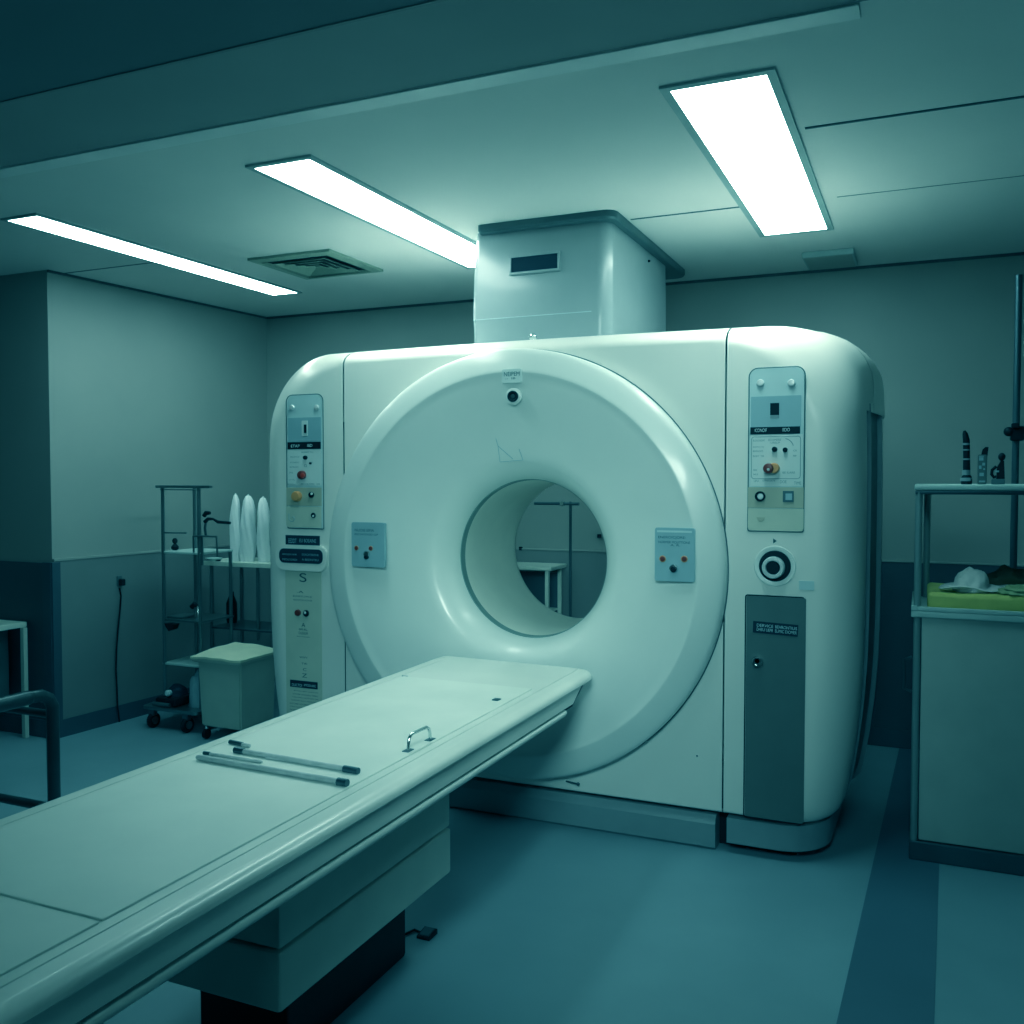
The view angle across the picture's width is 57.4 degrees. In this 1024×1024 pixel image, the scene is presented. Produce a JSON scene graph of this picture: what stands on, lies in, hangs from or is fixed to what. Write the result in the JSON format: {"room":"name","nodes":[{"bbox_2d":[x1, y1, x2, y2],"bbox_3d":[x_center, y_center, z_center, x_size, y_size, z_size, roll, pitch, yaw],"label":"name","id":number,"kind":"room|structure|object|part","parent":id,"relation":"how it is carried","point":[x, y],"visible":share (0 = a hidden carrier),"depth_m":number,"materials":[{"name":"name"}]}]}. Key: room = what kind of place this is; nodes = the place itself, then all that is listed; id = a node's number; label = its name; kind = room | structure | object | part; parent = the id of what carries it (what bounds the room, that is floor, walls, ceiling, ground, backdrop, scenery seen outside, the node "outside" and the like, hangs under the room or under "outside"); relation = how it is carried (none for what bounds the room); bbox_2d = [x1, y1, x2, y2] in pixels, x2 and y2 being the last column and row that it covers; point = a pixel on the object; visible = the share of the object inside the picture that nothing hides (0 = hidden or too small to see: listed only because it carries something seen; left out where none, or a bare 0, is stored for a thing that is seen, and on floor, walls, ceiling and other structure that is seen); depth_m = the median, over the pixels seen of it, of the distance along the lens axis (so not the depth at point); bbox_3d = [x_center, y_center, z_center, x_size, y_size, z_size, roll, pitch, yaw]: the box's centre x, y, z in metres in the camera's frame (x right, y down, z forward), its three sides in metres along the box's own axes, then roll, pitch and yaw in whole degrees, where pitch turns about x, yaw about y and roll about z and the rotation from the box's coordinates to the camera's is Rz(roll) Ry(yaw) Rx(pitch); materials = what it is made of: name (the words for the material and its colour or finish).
{"room":"radiology room","nodes":[
{"label":"radiology room","id":0,"kind":"room"},
{"bbox_2d":[0,270,267,562],"bbox_3d":[-2.682,-0.067,5.988,1.460,2.500,1.650,1,2,24],"label":"wall","id":1,"kind":"structure","parent":0,"point":[109,395],"depth_m":5.35,"materials":[{"name":"paint"}]},
{"bbox_2d":[0,561,44,719],"bbox_3d":[-3.096,0.689,5.289,1.288,0.850,0.012,1,2,24],"label":"trim","id":2,"kind":"structure","parent":1,"relation":"attached to","point":[21,587],"depth_m":5.08,"materials":[{"name":"blue paint"}]},
{"bbox_2d":[0,714,44,737],"bbox_3d":[-3.098,1.161,5.303,1.288,0.095,0.020,1,2,24],"label":"baseboard","id":3,"kind":"structure","parent":1,"relation":"attached to","point":[8,723],"depth_m":5.12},
{"bbox_2d":[42,562,62,737],"bbox_3d":[-2.469,0.743,5.028,0.072,0.950,0.057,1,2,24],"label":"trim","id":4,"kind":"structure","parent":1,"relation":"attached to","point":[51,572],"depth_m":5.00,"materials":[{"name":"blue paint"}]},
{"bbox_2d":[65,262,151,273],"bbox_3d":[-2.121,-1.278,4.898,0.630,0.002,0.010,1,2,24],"label":"trim","id":5,"kind":"structure","parent":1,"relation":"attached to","point":[149,262],"depth_m":4.88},
{"bbox_2d":[115,576,125,721],"bbox_3d":[-2.241,0.782,5.351,0.045,0.832,0.074,1,2,24],"label":"cable","id":6,"kind":"object","parent":1,"relation":"attached to","point":[120,582],"visible":1,"depth_m":5.33,"materials":[{"name":"black plastic"}]},
{"bbox_3d":[-2.240,0.814,5.336,0.030,0.769,0.046,1,2,24],"label":"cord","id":7,"kind":"part","parent":6,"relation":"part of","materials":[{"name":"black plastic"}]},
{"bbox_2d":[61,687,189,737],"bbox_3d":[-2.061,1.144,5.758,0.020,0.095,1.656,1,2,28],"label":"baseboard","id":8,"kind":"structure","parent":1,"relation":"attached to","point":[96,719],"depth_m":5.28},
{"bbox_2d":[52,544,229,560],"bbox_3d":[-2.063,0.231,5.726,0.016,0.012,1.656,1,2,28],"label":"trim","id":9,"kind":"structure","parent":1,"relation":"attached to","point":[213,546],"depth_m":5.37,"materials":[{"name":"paint"}]},
{"bbox_2d":[47,270,266,318],"bbox_3d":[-2.065,-1.301,5.671,0.012,0.012,1.655,1,2,28],"label":"trim","id":10,"kind":"structure","parent":1,"relation":"attached to","point":[49,271],"depth_m":5.52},
{"bbox_2d":[52,546,269,718],"bbox_3d":[-2.065,0.667,5.742,0.012,0.860,1.655,1,2,28],"label":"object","id":11,"kind":"structure","parent":1,"relation":"attached to","point":[90,595],"depth_m":5.46,"materials":[{"name":"plastic"}]},
{"bbox_2d":[0,0,1023,316],"bbox_3d":[-0.779,-1.234,2.279,8.100,0.100,7.020,1,2,24],"label":"ceiling","id":12,"kind":"structure","parent":0,"point":[607,137],"depth_m":2.97,"materials":[{"name":"paint"}]},
{"bbox_2d":[1,213,301,295],"bbox_3d":[-1.704,-1.269,4.747,0.215,0.008,1.810,1,2,24],"label":"recessed light","id":13,"kind":"object","parent":12,"relation":"in","point":[36,221],"visible":1,"depth_m":4.52,"materials":[{"name":"white plastic"}]},
{"bbox_2d":[0,0,447,103],"bbox_3d":[-2.191,-1.210,3.045,4.700,0.003,0.010,1,2,24],"label":"trim","id":14,"kind":"structure","parent":12,"relation":"attached to","point":[432,1],"depth_m":2.39,"materials":[{"name":"plastic"}]},
{"bbox_2d":[247,249,382,279],"bbox_3d":[-1.002,-1.265,4.809,0.490,0.021,0.490,1,2,24],"label":"ceiling vent","id":15,"kind":"object","parent":12,"relation":"in","point":[324,263],"visible":1,"depth_m":4.76,"materials":[{"name":"grey plastic"}]},
{"bbox_2d":[245,154,476,268],"bbox_3d":[-0.459,-1.243,4.034,0.280,0.008,1.750,1,2,24],"label":"recessed light","id":16,"kind":"object","parent":12,"relation":"in","point":[309,175],"visible":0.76,"depth_m":3.74,"materials":[{"name":"white plastic"}]},
{"bbox_2d":[0,3,860,177],"bbox_3d":[-0.896,-1.205,2.951,3.745,0.006,0.070,1,2,24],"label":"trim","id":17,"kind":"structure","parent":12,"relation":"attached to","point":[852,11],"depth_m":2.59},
{"bbox_2d":[473,210,684,342],"bbox_3d":[0.370,-0.981,4.548,0.670,0.570,1.280,1,2,24],"label":"housing","id":18,"kind":"object","parent":12,"relation":"attached to","point":[591,273],"visible":0.91,"depth_m":4.01,"materials":[{"name":"white plastic"}]},
{"bbox_2d":[630,207,739,219],"bbox_3d":[0.725,-1.241,3.882,0.480,0.002,0.010,1,2,24],"label":"trim","id":19,"kind":"structure","parent":12,"relation":"attached to","point":[730,207],"depth_m":3.88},
{"bbox_2d":[659,67,833,236],"bbox_3d":[0.915,-1.219,3.374,0.318,0.008,1.770,1,2,24],"label":"recessed light","id":20,"kind":"object","parent":12,"relation":"in","point":[744,125],"visible":1,"depth_m":3.08,"materials":[{"name":"white plastic"}]},
{"bbox_2d":[802,248,857,270],"bbox_3d":[1.582,-1.254,4.648,0.240,0.031,0.300,1,2,24],"label":"ceiling access panel","id":21,"kind":"object","parent":12,"relation":"attached to","point":[836,258],"visible":1,"depth_m":4.58,"materials":[{"name":"paint"}]},
{"bbox_2d":[805,96,1023,129],"bbox_3d":[2.139,-1.187,2.404,2.660,0.003,0.012,1,2,24],"label":"trim","id":22,"kind":"structure","parent":12,"relation":"attached to","point":[1017,97],"depth_m":2.81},
{"bbox_2d":[839,175,1023,196],"bbox_3d":[2.476,-1.214,3.131,2.630,0.002,0.005,1,2,24],"label":"trim","id":23,"kind":"structure","parent":12,"relation":"attached to","point":[1022,175],"depth_m":3.52,"materials":[{"name":"plastic"}]},
{"bbox_2d":[0,681,1023,1023],"bbox_3d":[-0.779,1.365,2.373,8.100,0.100,7.020,1,2,24],"label":"floor","id":24,"kind":"structure","parent":0,"point":[535,922],"depth_m":2.91,"materials":[{"name":"plastic"}]},
{"bbox_2d":[0,619,28,737],"bbox_3d":[-3.090,0.903,5.082,0.922,0.625,0.340,1,2,24],"label":"desk","id":25,"kind":"object","parent":24,"relation":"on","point":[5,625],"visible":1,"depth_m":5.03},
{"bbox_3d":[-3.128,0.807,5.117,0.740,0.375,0.260,1,2,24],"label":"drawer","id":26,"kind":"part","parent":25,"relation":"part of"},
{"bbox_3d":[-2.623,0.919,5.032,0.027,0.597,0.025,1,2,24],"label":"leg","id":27,"kind":"part","parent":25,"relation":"part of","materials":[{"name":"white metal"}]},
{"bbox_2d":[0,689,60,807],"bbox_3d":[-2.175,0.978,3.522,0.630,0.590,0.650,1,2,24],"label":"frame","id":28,"kind":"object","parent":24,"relation":"on","point":[12,703],"visible":0.72,"depth_m":3.65,"materials":[{"name":"black metal"}]},
{"bbox_2d":[144,485,233,732],"bbox_3d":[-1.775,0.528,5.295,0.500,1.360,0.411,1,2,24],"label":"rack","id":29,"kind":"object","parent":24,"relation":"on","point":[153,719],"visible":0.68,"depth_m":5.23,"materials":[{"name":"black metal"}]},
{"bbox_3d":[-1.956,0.472,5.255,0.021,1.226,0.021,1,2,24],"label":"post","id":30,"kind":"part","parent":29,"relation":"part of","materials":[{"name":"metal"}]},
{"bbox_2d":[152,683,189,707],"bbox_3d":[-1.905,1.028,5.279,0.150,0.113,0.192,1,2,24],"label":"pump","id":31,"kind":"object","parent":29,"relation":"on","point":[177,695],"visible":0.99,"depth_m":5.23,"materials":[{"name":"black plastic"}]},
{"bbox_3d":[-1.920,1.011,5.221,0.036,0.036,0.028,1,2,24],"label":"knob","id":32,"kind":"part","parent":31,"relation":"part of","materials":[{"name":"white plastic"}]},
{"bbox_2d":[171,538,178,549],"bbox_3d":[-1.916,0.182,5.314,0.042,0.070,0.042,1,2,24],"label":"valve","id":33,"kind":"object","parent":29,"relation":"on","point":[174,546],"visible":1,"depth_m":5.30,"materials":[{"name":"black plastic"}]},
{"bbox_3d":[-1.916,0.199,5.315,0.042,0.036,0.042,1,2,24],"label":"bulb","id":34,"kind":"part","parent":33,"relation":"part of","materials":[{"name":"black plastic"}]},
{"bbox_3d":[-1.879,0.116,5.208,0.170,0.011,0.009,1,2,24],"label":"guard rail","id":35,"kind":"part","parent":29,"relation":"part of","materials":[{"name":"metal"}]},
{"bbox_2d":[167,613,194,618],"bbox_3d":[-1.871,0.591,5.321,0.110,0.012,0.140,1,2,24],"label":"steel tray","id":36,"kind":"object","parent":29,"relation":"on","point":[182,615],"visible":0.8,"depth_m":5.29,"materials":[{"name":"metal"}]},
{"bbox_2d":[165,655,198,667],"bbox_3d":[-1.786,0.850,5.334,0.284,0.012,0.268,1,2,24],"label":"shelf","id":37,"kind":"object","parent":29,"relation":"attached to","point":[186,661],"depth_m":5.26,"materials":[{"name":"metal"}]},
{"bbox_3d":[-1.769,-0.138,5.280,0.384,0.028,0.264,1,2,24],"label":"frame","id":38,"kind":"part","parent":29,"relation":"part of","materials":[{"name":"metal"}]},
{"bbox_2d":[188,669,198,707],"bbox_3d":[-1.755,0.990,5.238,0.115,0.226,0.108,1,2,24],"label":"plastic bag","id":39,"kind":"object","parent":29,"relation":"on","point":[194,681],"visible":0.44,"depth_m":5.20,"materials":[{"name":"plastic"}]},
{"bbox_2d":[190,602,197,620],"bbox_3d":[-1.760,0.551,5.204,0.076,0.101,0.044,1,2,24],"label":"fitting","id":40,"kind":"object","parent":29,"relation":"on","point":[193,605],"visible":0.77,"depth_m":5.19,"materials":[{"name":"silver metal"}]},
{"bbox_3d":[-1.768,0.521,5.206,0.059,0.042,0.030,1,2,24],"label":"spout","id":41,"kind":"part","parent":40,"relation":"part of","materials":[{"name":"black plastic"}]},
{"bbox_3d":[-1.855,0.463,5.484,0.021,1.226,0.021,1,2,24],"label":"post","id":42,"kind":"part","parent":29,"relation":"part of","materials":[{"name":"metal"}]},
{"bbox_2d":[164,548,232,554],"bbox_3d":[-1.786,0.223,5.311,0.284,0.012,0.268,1,2,24],"label":"shelf","id":43,"kind":"object","parent":29,"relation":"attached to","point":[193,551],"depth_m":5.22,"materials":[{"name":"metal"}]},
{"bbox_2d":[165,613,233,623],"bbox_3d":[-1.786,0.603,5.325,0.284,0.012,0.268,1,2,24],"label":"shelf","id":44,"kind":"object","parent":29,"relation":"attached to","point":[206,617],"depth_m":5.26,"materials":[{"name":"metal"}]},
{"bbox_3d":[-1.719,0.475,5.151,0.021,1.226,0.021,1,2,24],"label":"post","id":45,"kind":"part","parent":29,"relation":"part of","materials":[{"name":"metal"}]},
{"bbox_2d":[202,511,230,534],"bbox_3d":[-1.617,0.065,5.112,0.189,0.139,0.026,1,2,24],"label":"flexible arm","id":46,"kind":"object","parent":29,"relation":"attached to","point":[205,513],"visible":1,"depth_m":5.13},
{"bbox_3d":[-1.686,0.090,5.144,0.022,0.085,0.014,1,2,24],"label":"arm","id":47,"kind":"part","parent":46,"relation":"part of","materials":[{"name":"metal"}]},
{"bbox_3d":[-1.618,0.650,5.386,0.021,0.859,0.021,1,2,24],"label":"post","id":48,"kind":"part","parent":29,"relation":"part of","materials":[{"name":"metal"}]},
{"bbox_2d":[192,655,274,738],"bbox_3d":[-1.491,0.991,5.077,0.328,0.450,0.335,1,2,24],"label":"bin","id":49,"kind":"object","parent":24,"relation":"on","point":[237,696],"visible":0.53,"depth_m":4.96,"materials":[{"name":"white plastic"}]},
{"bbox_2d":[190,642,272,662],"bbox_3d":[-1.490,0.753,5.069,0.338,0.051,0.345,1,2,24],"label":"lid","id":50,"kind":"object","parent":49,"relation":"on","point":[235,652],"visible":0.98,"depth_m":4.98,"materials":[{"name":"white plastic"}]},
{"bbox_2d":[204,557,271,648],"bbox_3d":[-1.359,0.746,5.559,0.949,0.905,0.340,1,2,24],"label":"work table","id":51,"kind":"object","parent":24,"relation":"on","point":[242,625],"visible":0.4,"depth_m":5.59,"materials":[{"name":"metal"}]},
{"bbox_3d":[-1.800,0.756,5.612,0.024,0.881,0.024,1,2,24],"label":"leg","id":52,"kind":"part","parent":51,"relation":"part of","materials":[{"name":"metal"}]},
{"bbox_2d":[206,557,221,560],"bbox_3d":[-1.780,0.283,5.586,0.100,0.018,0.100,1,2,24],"label":"dish","id":53,"kind":"object","parent":51,"relation":"on","point":[209,558],"visible":0.95,"depth_m":5.56,"materials":[{"name":"white ceramic"}]},
{"bbox_2d":[226,592,236,622],"bbox_3d":[-1.722,0.585,5.747,0.066,0.190,0.066,1,2,24],"label":"canister","id":54,"kind":"object","parent":51,"relation":"on","point":[234,598],"visible":0.56,"depth_m":5.73,"materials":[{"name":"black plastic"}]},
{"bbox_2d":[229,493,240,560],"bbox_3d":[-1.653,0.090,5.587,0.066,0.404,0.065,-1,2,-26],"label":"pack","id":55,"kind":"object","parent":51,"relation":"on","point":[234,527],"visible":0.91,"depth_m":5.57,"materials":[{"name":"white plastic"}]},
{"bbox_2d":[212,620,271,632],"bbox_3d":[-1.357,0.693,5.562,0.869,0.012,0.290,1,2,24],"label":"shelf","id":56,"kind":"object","parent":51,"relation":"attached to","point":[241,625],"depth_m":5.60,"materials":[{"name":"metal"}]},
{"bbox_3d":[-1.691,0.747,5.859,0.024,0.881,0.024,1,2,24],"label":"leg","id":57,"kind":"part","parent":51,"relation":"part of","materials":[{"name":"metal"}]},
{"bbox_2d":[240,494,256,561],"bbox_3d":[-1.569,0.094,5.549,0.098,0.399,0.099,0,2,-3],"label":"pack","id":58,"kind":"object","parent":51,"relation":"on","point":[248,537],"visible":1,"depth_m":5.52,"materials":[{"name":"white plastic"}]},
{"bbox_2d":[257,496,269,561],"bbox_3d":[-1.465,0.101,5.502,0.084,0.388,0.084,0,2,5],"label":"pack","id":59,"kind":"object","parent":51,"relation":"on","point":[263,513],"visible":0.98,"depth_m":5.48,"materials":[{"name":"white plastic"}]},
{"bbox_2d":[0,656,591,1023],"bbox_3d":[-0.623,0.959,2.304,0.694,0.716,3.148,1,2,24],"label":"table","id":60,"kind":"object","parent":24,"relation":"on","point":[276,898],"visible":0.99,"depth_m":2.08,"materials":[{"name":"white plastic"}]},
{"bbox_2d":[203,751,262,762],"bbox_3d":[-0.726,0.637,2.429,0.192,0.010,0.010,1,2,25],"label":"rod","id":61,"kind":"object","parent":60,"relation":"on","point":[204,752],"visible":1,"depth_m":2.42,"materials":[{"name":"metal"}]},
{"bbox_2d":[228,739,250,747],"bbox_3d":[-0.742,0.632,2.548,0.078,0.012,0.012,1,2,31],"label":"rod","id":62,"kind":"object","parent":60,"relation":"on","point":[233,742],"visible":1,"depth_m":2.54,"materials":[{"name":"metal"}]},
{"bbox_2d":[196,755,349,786],"bbox_3d":[-0.602,0.638,2.316,0.474,0.018,0.020,1,2,26],"label":"rod","id":63,"kind":"object","parent":60,"relation":"on","point":[338,781],"visible":1,"depth_m":2.30,"materials":[{"name":"metal"}]},
{"bbox_2d":[266,757,287,761],"bbox_3d":[-0.549,0.640,2.393,0.192,0.006,0.006,1,2,21],"label":"rod","id":64,"kind":"object","parent":60,"relation":"on","point":[268,758],"visible":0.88,"depth_m":2.41,"materials":[{"name":"silver metal"}]},
{"bbox_2d":[233,747,359,773],"bbox_3d":[-0.558,0.636,2.396,0.402,0.017,0.018,1,2,27],"label":"rod","id":65,"kind":"object","parent":60,"relation":"on","point":[348,769],"visible":1,"depth_m":2.38,"materials":[{"name":"metal"}]},
{"bbox_3d":[-0.254,0.617,2.555,0.009,0.049,0.125,1,2,25],"label":"grab handle","id":66,"kind":"part","parent":60,"relation":"part of","materials":[{"name":"silver metal"}]},
{"bbox_2d":[405,926,436,940],"bbox_3d":[-0.292,1.288,2.862,0.124,0.019,0.064,0,2,3],"label":"switch","id":67,"kind":"object","parent":24,"relation":"on","point":[427,933],"visible":0.8,"depth_m":2.86,"materials":[{"name":"black plastic"}]},
{"bbox_2d":[517,562,566,613],"bbox_3d":[-0.033,0.751,5.570,0.670,0.894,0.250,1,2,24],"label":"side table","id":68,"kind":"object","parent":24,"relation":"on","point":[546,586],"visible":0.24,"depth_m":5.54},
{"bbox_3d":[0.006,0.625,5.658,0.585,0.540,0.010,1,2,24],"label":"panel","id":69,"kind":"part","parent":68,"relation":"part of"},
{"bbox_3d":[0.202,0.770,5.358,0.022,0.872,0.022,1,2,24],"label":"leg","id":70,"kind":"part","parent":68,"relation":"part of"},
{"bbox_3d":[0.282,0.763,5.541,0.022,0.872,0.022,1,2,24],"label":"leg","id":71,"kind":"part","parent":68,"relation":"part of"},
{"bbox_2d":[534,501,579,616],"bbox_3d":[0.282,0.575,5.223,0.330,1.272,0.254,1,2,24],"label":"stand","id":72,"kind":"object","parent":24,"relation":"on","point":[561,503],"visible":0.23,"depth_m":5.18,"materials":[{"name":"metal"}]},
{"bbox_2d":[270,326,884,854],"bbox_3d":[0.159,0.245,4.125,2.719,2.010,0.959,1,2,24],"label":"gantry","id":73,"kind":"object","parent":24,"relation":"on","point":[731,479],"visible":0.91,"depth_m":3.58,"materials":[{"name":"white plastic"}]},
{"bbox_3d":[-0.969,-0.070,4.203,0.048,0.048,0.024,1,2,24],"label":"orange knob","id":74,"kind":"part","parent":73,"relation":"part of","materials":[{"name":"orange plastic"}]},
{"bbox_3d":[-0.941,0.609,4.233,0.196,0.688,0.006,1,2,24],"label":"label panel","id":75,"kind":"part","parent":73,"relation":"part of","materials":[{"name":"beige plastic"}]},
{"bbox_3d":[-0.937,0.022,4.205,0.192,0.094,0.004,1,2,24],"label":"blank plate","id":76,"kind":"part","parent":73,"relation":"part of","materials":[{"name":"beige plastic"}]},
{"bbox_3d":[-0.934,-0.069,4.200,0.191,0.082,0.004,1,2,24],"label":"button panel","id":77,"kind":"part","parent":73,"relation":"part of","materials":[{"name":"beige plastic"}]},
{"bbox_3d":[-0.929,-0.369,4.187,0.178,0.107,0.004,1,2,24],"label":"plate","id":78,"kind":"part","parent":73,"relation":"part of","materials":[{"name":"plastic"}]},
{"bbox_3d":[-0.931,-0.200,4.195,0.185,0.161,0.004,1,2,24],"label":"switch panel","id":79,"kind":"part","parent":73,"relation":"part of","materials":[{"name":"grey plastic"}]},
{"bbox_3d":[-0.928,-0.226,4.197,0.187,0.596,0.008,1,2,24],"label":"control panel","id":80,"kind":"part","parent":73,"relation":"part of","materials":[{"name":"grey plastic"}]},
{"bbox_3d":[-0.927,-0.375,4.184,0.032,0.069,0.004,1,2,24],"label":"slot frame","id":81,"kind":"part","parent":73,"relation":"part of","materials":[{"name":"plastic"}]},
{"bbox_3d":[-0.866,0.308,4.736,0.314,1.560,0.622,1,2,24],"label":"flank panel","id":82,"kind":"part","parent":73,"relation":"part of","materials":[{"name":"white plastic"}]},
{"bbox_2d":[352,522,385,567],"bbox_3d":[-0.612,0.139,3.960,0.163,0.189,0.038,1,2,24],"label":"switch plate","id":83,"kind":"object","parent":73,"relation":"attached to","point":[368,538],"depth_m":3.96,"materials":[{"name":"blue plastic"}]},
{"bbox_2d":[655,527,695,581],"bbox_3d":[0.596,0.157,3.428,0.148,0.197,0.036,1,2,24],"label":"switch plate","id":84,"kind":"object","parent":73,"relation":"attached to","point":[675,547],"depth_m":3.43,"materials":[{"name":"blue plastic"}]},
{"bbox_3d":[0.936,0.200,3.355,0.052,0.052,0.006,1,2,24],"label":"knob","id":85,"kind":"part","parent":73,"relation":"part of","materials":[{"name":"black plastic"}]},
{"bbox_3d":[0.940,0.200,3.363,0.080,0.080,0.027,1,2,24],"label":"chrome knob","id":86,"kind":"part","parent":73,"relation":"part of","materials":[{"name":"metal"}]},
{"bbox_3d":[0.944,-0.342,3.360,0.031,0.012,0.003,1,2,24],"label":"slot sill","id":87,"kind":"part","parent":73,"relation":"part of","materials":[{"name":"plastic"}]},
{"bbox_3d":[0.956,0.715,3.400,0.209,0.816,0.012,1,2,24],"label":"service door","id":88,"kind":"part","parent":73,"relation":"part of","materials":[{"name":"grey metal"}]},
{"bbox_3d":[0.940,-0.157,3.356,0.038,0.038,0.022,1,2,24],"label":"rotary knob","id":89,"kind":"part","parent":73,"relation":"part of","materials":[{"name":"plastic"}]},
{"bbox_3d":[0.948,-0.361,3.359,0.176,0.111,0.004,1,2,24],"label":"plate","id":90,"kind":"part","parent":73,"relation":"part of","materials":[{"name":"plastic"}]},
{"bbox_3d":[0.950,-0.052,3.370,0.195,0.074,0.004,1,2,24],"label":"button panel","id":91,"kind":"part","parent":73,"relation":"part of","materials":[{"name":"beige plastic"}]},
{"bbox_3d":[0.951,0.028,3.373,0.195,0.081,0.004,1,2,24],"label":"blank plate","id":92,"kind":"part","parent":73,"relation":"part of","materials":[{"name":"beige plastic"}]},
{"bbox_3d":[0.952,-0.185,3.365,0.185,0.186,0.004,1,2,24],"label":"switch panel","id":93,"kind":"part","parent":73,"relation":"part of","materials":[{"name":"white plastic"}]},
{"bbox_3d":[0.951,-0.224,3.367,0.189,0.585,0.008,1,2,24],"label":"control panel","id":94,"kind":"part","parent":73,"relation":"part of","materials":[{"name":"white plastic"}]},
{"bbox_3d":[1.299,0.343,3.782,0.314,1.560,0.622,1,2,24],"label":"flank panel","id":95,"kind":"part","parent":73,"relation":"part of","materials":[{"name":"grey plastic"}]},
{"bbox_2d":[836,748,938,1023],"bbox_3d":[1.322,1.285,3.182,0.235,0.002,3.607,1,2,25],"label":"floor stripe","id":96,"kind":"object","parent":24,"relation":"in","point":[891,979],"depth_m":2.87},
{"bbox_2d":[902,484,1023,875],"bbox_3d":[1.841,0.585,3.495,0.698,1.377,0.482,1,2,24],"label":"cabinet","id":97,"kind":"object","parent":24,"relation":"on","point":[968,812],"visible":1,"depth_m":3.35,"materials":[{"name":"metal"}]},
{"bbox_3d":[1.485,0.608,3.512,0.034,0.141,0.012,1,2,24],"label":"handle","id":98,"kind":"part","parent":97,"relation":"part of","materials":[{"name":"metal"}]},
{"bbox_3d":[1.478,0.566,3.417,0.024,1.280,0.025,1,2,24],"label":"post","id":99,"kind":"part","parent":97,"relation":"part of","materials":[{"name":"grey metal"}]},
{"bbox_3d":[1.678,0.553,3.796,0.024,1.280,0.025,1,2,24],"label":"post","id":100,"kind":"part","parent":97,"relation":"part of","materials":[{"name":"grey metal"}]},
{"bbox_2d":[960,430,971,483],"bbox_3d":[1.643,-0.197,3.380,0.040,0.195,0.039,1,2,24],"label":"probe","id":101,"kind":"object","parent":97,"relation":"on","point":[966,478],"visible":0.97,"depth_m":3.37,"materials":[{"name":"black plastic"}]},
{"bbox_2d":[911,591,1023,622],"bbox_3d":[1.850,0.357,3.479,0.666,0.043,0.468,1,2,24],"label":"tray","id":102,"kind":"object","parent":97,"relation":"on","point":[919,608],"depth_m":3.34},
{"bbox_2d":[914,484,1023,490],"bbox_3d":[1.855,-0.092,3.464,0.666,0.021,0.482,1,2,24],"label":"shelf","id":103,"kind":"object","parent":97,"relation":"attached to","point":[918,487],"depth_m":3.32,"materials":[{"name":"grey metal"}]},
{"bbox_2d":[927,567,1023,611],"bbox_3d":[1.846,0.277,3.472,0.555,0.158,0.389,1,2,24],"label":"folded blanket","id":104,"kind":"object","parent":97,"relation":"on","point":[936,597],"depth_m":3.37,"materials":[{"name":"fabric"}]},
{"bbox_3d":[1.680,0.247,3.423,0.126,0.095,0.129,1,2,24],"label":"crown","id":105,"kind":"part","parent":104,"relation":"part of","materials":[{"name":"white fabric"}]},
{"bbox_3d":[1.689,0.247,3.420,0.237,0.095,0.154,1,2,24],"label":"cloth cap","id":106,"kind":"part","parent":104,"relation":"part of","materials":[{"name":"white fabric"}]},
{"bbox_2d":[987,564,1023,585],"bbox_3d":[1.873,0.244,3.504,0.221,0.095,0.152,1,2,24],"label":"crumpled cloth","id":107,"kind":"object","parent":104,"relation":"on","point":[1004,575],"visible":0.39,"depth_m":3.47,"materials":[{"name":"fabric"}]},
{"bbox_2d":[996,584,1023,595],"bbox_3d":[1.815,0.274,3.327,0.166,0.040,0.102,1,2,24],"label":"crumpled cloth","id":108,"kind":"object","parent":104,"relation":"on","point":[1018,589],"visible":1,"depth_m":3.31,"materials":[{"name":"green fabric"}]},
{"bbox_2d":[977,447,988,483],"bbox_3d":[1.700,-0.167,3.377,0.034,0.135,0.025,1,2,24],"label":"bottle","id":109,"kind":"object","parent":97,"relation":"on","point":[982,458],"visible":0.93,"depth_m":3.37,"materials":[{"name":"black plastic"}]},
{"bbox_2d":[990,453,1005,483],"bbox_3d":[1.744,-0.156,3.358,0.049,0.114,0.030,1,2,24],"label":"dispenser","id":110,"kind":"object","parent":97,"relation":"on","point":[1000,472],"visible":1,"depth_m":3.35,"materials":[{"name":"black plastic"}]},
{"bbox_2d":[1003,274,1023,568],"bbox_3d":[2.107,0.138,3.929,0.400,2.240,0.417,1,2,24],"label":"stand","id":111,"kind":"object","parent":24,"relation":"on","point":[1016,432],"visible":0.58,"depth_m":3.88,"materials":[{"name":"metal"}]},
{"bbox_2d":[266,255,1023,563],"bbox_3d":[1.258,-0.039,5.207,6.700,2.500,0.100,1,2,24],"label":"wall","id":112,"kind":"structure","parent":0,"point":[939,337],"depth_m":4.80,"materials":[{"name":"paint"}]},
{"bbox_2d":[269,550,606,647],"bbox_3d":[-0.247,0.659,5.835,3.140,0.870,0.012,1,2,24],"label":"trim","id":113,"kind":"structure","parent":112,"relation":"attached to","point":[588,568],"depth_m":5.54,"materials":[{"name":"plastic"}]},
{"bbox_2d":[275,680,919,749],"bbox_3d":[1.242,1.165,5.192,6.480,0.095,0.020,1,2,24],"label":"baseboard","id":114,"kind":"structure","parent":112,"relation":"attached to","point":[885,737],"depth_m":4.86,"materials":[{"name":"black plastic"}]},
{"bbox_2d":[267,252,1023,318],"bbox_3d":[1.235,-1.279,5.111,6.500,0.014,0.012,1,2,24],"label":"trim","id":115,"kind":"structure","parent":112,"relation":"attached to","point":[1017,253],"depth_m":5.05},
{"bbox_2d":[516,548,1023,566],"bbox_3d":[1.266,0.243,5.150,6.430,0.010,0.016,1,2,24],"label":"trim","id":116,"kind":"structure","parent":112,"relation":"attached to","point":[901,561],"depth_m":4.81,"materials":[{"name":"paint"}]},
{"bbox_2d":[870,562,1023,731],"bbox_3d":[2.699,0.706,4.537,3.300,0.870,0.012,1,2,24],"label":"wall panel","id":117,"kind":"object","parent":112,"relation":"attached to","point":[892,708],"depth_m":4.84,"materials":[{"name":"blue paint"}]}
]}

